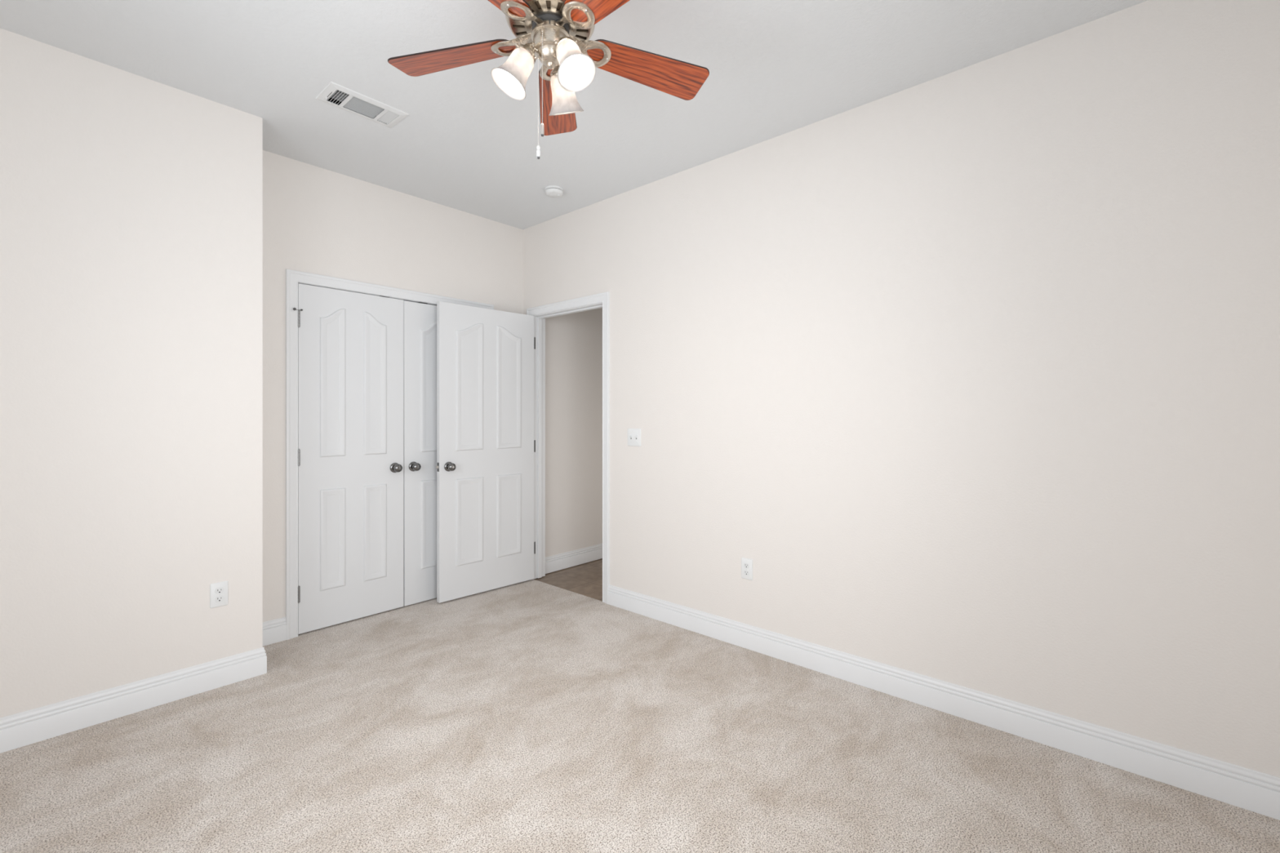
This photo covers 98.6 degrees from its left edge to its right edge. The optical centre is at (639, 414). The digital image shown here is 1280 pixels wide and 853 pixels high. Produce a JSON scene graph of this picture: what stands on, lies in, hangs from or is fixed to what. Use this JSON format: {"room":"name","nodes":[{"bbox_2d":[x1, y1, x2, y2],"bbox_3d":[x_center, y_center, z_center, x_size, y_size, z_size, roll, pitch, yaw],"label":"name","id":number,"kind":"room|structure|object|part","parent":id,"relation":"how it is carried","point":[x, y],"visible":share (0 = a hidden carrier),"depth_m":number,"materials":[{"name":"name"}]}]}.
{"room":"empty bedroom","nodes":[
{"label":"empty bedroom","id":0,"kind":"room"},
{"bbox_2d":[0,27,262,718],"bbox_3d":[-2.481,-0.093,2.328,0.405,2.743,1.401,0,0,42],"label":"wall","id":1,"kind":"structure","parent":0,"point":[131,204],"depth_m":2.34,"materials":[{"name":"white paint"}]},
{"bbox_2d":[0,617,286,753],"bbox_3d":[-2.365,1.214,2.432,0.400,0.128,1.509,0,0,42],"label":"baseboard","id":2,"kind":"structure","parent":1,"relation":"attached to","point":[28,727],"depth_m":2.36,"materials":[{"name":"white paint"}]},
{"bbox_2d":[209,581,228,608],"bbox_3d":[-1.977,0.846,2.585,0.008,0.114,0.070,0,0,42],"label":"wall outlet","id":3,"kind":"object","parent":1,"relation":"attached to","point":[219,592],"visible":1,"depth_m":2.58,"materials":[{"name":"white plastic"}]},
{"bbox_2d":[214,595,223,602],"bbox_3d":[-1.975,0.866,2.584,0.004,0.027,0.034,0,0,42],"label":"receptacle","id":4,"kind":"object","parent":3,"relation":"attached to","point":[217,598],"depth_m":2.58,"materials":[{"name":"white plastic"}]},
{"bbox_2d":[214,586,223,594],"bbox_3d":[-1.975,0.827,2.584,0.004,0.027,0.034,0,0,42],"label":"receptacle","id":5,"kind":"object","parent":3,"relation":"attached to","point":[218,590],"depth_m":2.58,"materials":[{"name":"white plastic"}]},
{"bbox_2d":[262,150,523,622],"bbox_3d":[-1.583,-0.093,3.704,0.116,2.743,1.849,0,0,42],"label":"wall","id":6,"kind":"structure","parent":0,"point":[317,220],"depth_m":3.35,"materials":[{"name":"white paint"}]},
{"bbox_2d":[293,283,403,634],"bbox_3d":[-1.771,0.256,3.389,0.108,2.027,0.650,0,0,42],"label":"door","id":7,"kind":"structure","parent":6,"relation":"in","point":[350,344],"depth_m":3.38,"materials":[{"name":"white paint"}]},
{"bbox_3d":[-1.578,0.347,3.574,0.064,0.065,0.065,0,0,42],"label":"knob","id":8,"kind":"part","parent":7,"relation":"part of","materials":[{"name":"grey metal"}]},
{"bbox_2d":[285,269,493,639],"bbox_3d":[-1.600,0.226,3.672,0.133,2.104,1.366,0,0,42],"label":"door frame","id":9,"kind":"structure","parent":6,"relation":"attached to","point":[293,277],"depth_m":3.15,"materials":[{"name":"white paint"}]},
{"bbox_2d":[403,300,436,606],"bbox_3d":[-1.348,0.257,3.868,0.108,2.025,0.619,0,0,42],"label":"door","id":10,"kind":"structure","parent":6,"relation":"in","point":[420,320],"depth_m":3.72,"materials":[{"name":"white paint"}]},
{"bbox_3d":[-1.496,0.348,3.669,0.064,0.065,0.065,0,0,42],"label":"knob","id":11,"kind":"part","parent":10,"relation":"part of","materials":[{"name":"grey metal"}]},
{"bbox_2d":[0,0,1147,229],"bbox_3d":[-0.119,-1.480,2.607,5.030,0.030,4.950,0,0,42],"label":"ceiling","id":12,"kind":"structure","parent":0,"point":[776,68],"depth_m":2.33,"materials":[{"name":"white paint"}]},
{"bbox_2d":[315,81,408,128],"bbox_3d":[-1.314,-1.538,2.614,0.194,0.184,0.353,0,0,42],"label":"ceiling vent","id":13,"kind":"object","parent":12,"relation":"in","point":[348,98],"visible":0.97,"depth_m":2.60,"materials":[{"name":"white metal"}]},
{"bbox_3d":[-1.352,-1.479,2.648,0.006,0.015,0.296,0,0,42],"label":"damper blade","id":14,"kind":"part","parent":13,"relation":"part of","materials":[{"name":"white plastic"}]},
{"bbox_3d":[-1.333,-1.479,2.631,0.006,0.015,0.296,0,0,42],"label":"damper blade","id":15,"kind":"part","parent":13,"relation":"part of","materials":[{"name":"white plastic"}]},
{"bbox_3d":[-1.313,-1.479,2.614,0.006,0.015,0.296,0,0,42],"label":"damper blade","id":16,"kind":"part","parent":13,"relation":"part of","materials":[{"name":"white plastic"}]},
{"bbox_2d":[387,0,709,159],"bbox_3d":[-0.271,-1.119,1.686,1.033,0.692,1.045,0,0,42],"label":"ceiling fan","id":17,"kind":"object","parent":12,"relation":"hanging from","point":[559,33],"visible":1,"depth_m":1.73,"materials":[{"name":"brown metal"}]},
{"bbox_3d":[-0.597,-1.158,1.781,0.420,0.006,0.148,-3,12,12],"label":"blade","id":18,"kind":"part","parent":17,"relation":"part of","materials":[{"name":"brown wood"}]},
{"bbox_3d":[-0.443,-1.158,1.428,0.148,0.006,0.420,14,10,29],"label":"blade","id":19,"kind":"part","parent":17,"relation":"part of","materials":[{"name":"brown wood"}]},
{"bbox_3d":[-0.375,-1.056,1.684,0.118,0.116,0.118,29,-7,-14],"label":"lamp shade","id":20,"kind":"part","parent":17,"relation":"part of","materials":[{"name":"white glass"}]},
{"bbox_3d":[-0.323,-1.129,1.698,0.046,0.033,0.019,0,0,-15],"label":"light arm","id":21,"kind":"part","parent":17,"relation":"part of","materials":[{"name":"silver metal"}]},
{"bbox_3d":[-0.306,-0.943,1.659,0.003,0.265,0.003,0,0,42],"label":"pull chain","id":22,"kind":"part","parent":17,"relation":"part of","materials":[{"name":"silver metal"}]},
{"bbox_3d":[-0.306,-0.794,1.659,0.012,0.034,0.012,0,0,42],"label":"chain pull","id":23,"kind":"part","parent":17,"relation":"part of","materials":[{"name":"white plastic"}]},
{"bbox_3d":[-0.294,-1.016,1.657,0.003,0.279,0.003,0,0,42],"label":"pull chain","id":24,"kind":"part","parent":17,"relation":"part of","materials":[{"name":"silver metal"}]},
{"bbox_3d":[-0.294,-0.860,1.657,0.011,0.034,0.011,0,0,42],"label":"chain pull","id":25,"kind":"part","parent":17,"relation":"part of","materials":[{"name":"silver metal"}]},
{"bbox_3d":[-0.309,-1.158,2.037,0.148,0.006,0.420,-12,-1,-6],"label":"blade","id":26,"kind":"part","parent":17,"relation":"part of","materials":[{"name":"brown wood"}]},
{"bbox_3d":[-0.252,-1.056,1.809,0.118,0.116,0.118,0,28,15],"label":"lamp shade","id":27,"kind":"part","parent":17,"relation":"part of","materials":[{"name":"white glass"}]},
{"bbox_3d":[-0.208,-1.064,1.643,0.045,0.066,0.045,0,-28,-45],"label":"bulb","id":28,"kind":"part","parent":17,"relation":"part of","materials":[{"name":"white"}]},
{"bbox_3d":[-0.205,-1.056,1.640,0.118,0.116,0.118,0,-28,-45],"label":"lamp shade","id":29,"kind":"part","parent":17,"relation":"part of","materials":[{"name":"white glass"}]},
{"bbox_3d":[-0.060,-1.158,1.466,0.148,0.006,0.420,16,-8,-41],"label":"blade","id":30,"kind":"part","parent":17,"relation":"part of","materials":[{"name":"brown wood"}]},
{"bbox_3d":[0.023,-1.158,1.841,0.420,0.006,0.148,3,-13,-24],"label":"blade","id":31,"kind":"part","parent":17,"relation":"part of","materials":[{"name":"brown wood"}]},
{"bbox_2d":[544,185,563,197],"bbox_3d":[-0.558,-1.443,3.579,0.120,0.043,0.120,0,0,42],"label":"smoke detector","id":32,"kind":"object","parent":12,"relation":"attached to","point":[553,191],"visible":1,"depth_m":3.54,"materials":[{"name":"white plastic"}]},
{"bbox_2d":[545,307,602,573],"bbox_3d":[0.292,-0.090,4.490,1.650,2.749,1.584,0,0,42],"label":"wall","id":33,"kind":"structure","parent":0,"point":[573,341],"depth_m":4.65,"materials":[{"name":"white paint"}]},
{"bbox_2d":[545,543,602,573],"bbox_3d":[-0.280,1.214,4.964,0.014,0.128,1.534,0,0,42],"label":"baseboard","id":34,"kind":"structure","parent":33,"relation":"attached to","point":[575,557],"depth_m":4.64,"materials":[{"name":"white paint"}]},
{"bbox_2d":[0,558,1279,852],"bbox_3d":[-0.119,1.308,2.607,5.030,0.060,4.950,0,0,42],"label":"floor","id":35,"kind":"structure","parent":0,"point":[531,716],"depth_m":2.01,"materials":[{"name":"beige carpet"}]},
{"bbox_2d":[523,0,1279,777],"bbox_3d":[0.670,-0.093,3.021,4.396,2.743,0.116,0,0,42],"label":"wall","id":36,"kind":"structure","parent":0,"point":[975,369],"depth_m":2.24,"materials":[{"name":"white paint"}]},
{"bbox_2d":[526,291,609,604],"bbox_3d":[-0.508,0.225,4.053,0.899,2.107,0.133,0,0,42],"label":"door frame","id":37,"kind":"structure","parent":36,"relation":"attached to","point":[539,320],"depth_m":4.19,"materials":[{"name":"white paint"}]},
{"bbox_2d":[435,301,535,603],"bbox_3d":[-1.088,0.253,3.986,0.165,2.027,0.801,0,0,44],"label":"door","id":38,"kind":"structure","parent":37,"relation":"attached to","point":[486,443],"depth_m":3.94,"materials":[{"name":"white paint"}]},
{"bbox_3d":[-1.279,0.354,3.721,0.064,0.065,0.065,0,0,44],"label":"knob","id":39,"kind":"part","parent":38,"relation":"part of","materials":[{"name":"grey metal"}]},
{"bbox_2d":[627,428,640,446],"bbox_3d":[-0.042,0.148,3.562,0.116,0.114,0.017,0,0,42],"label":"light switch","id":40,"kind":"object","parent":36,"relation":"attached to","point":[633,434],"visible":1,"depth_m":3.56,"materials":[{"name":"white plastic"}]},
{"bbox_2d":[741,557,752,580],"bbox_3d":[0.585,0.846,3.013,0.070,0.114,0.008,0,0,42],"label":"wall outlet","id":41,"kind":"object","parent":36,"relation":"attached to","point":[746,563],"visible":1,"depth_m":3.01,"materials":[{"name":"white plastic"}]},
{"bbox_2d":[743,569,749,575],"bbox_3d":[0.584,0.866,3.012,0.034,0.027,0.004,0,0,42],"label":"receptacle","id":42,"kind":"object","parent":41,"relation":"attached to","point":[746,572],"depth_m":3.01,"materials":[{"name":"white plastic"}]},
{"bbox_2d":[743,563,749,568],"bbox_3d":[0.584,0.827,3.012,0.034,0.027,0.004,0,0,42],"label":"receptacle","id":43,"kind":"object","parent":41,"relation":"attached to","point":[745,565],"depth_m":3.01,"materials":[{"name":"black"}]},
{"bbox_2d":[608,585,1279,820],"bbox_3d":[0.994,1.214,2.647,3.216,0.128,0.014,0,0,42],"label":"baseboard","id":44,"kind":"structure","parent":36,"relation":"attached to","point":[1257,792],"depth_m":2.22,"materials":[{"name":"white paint"}]}
]}

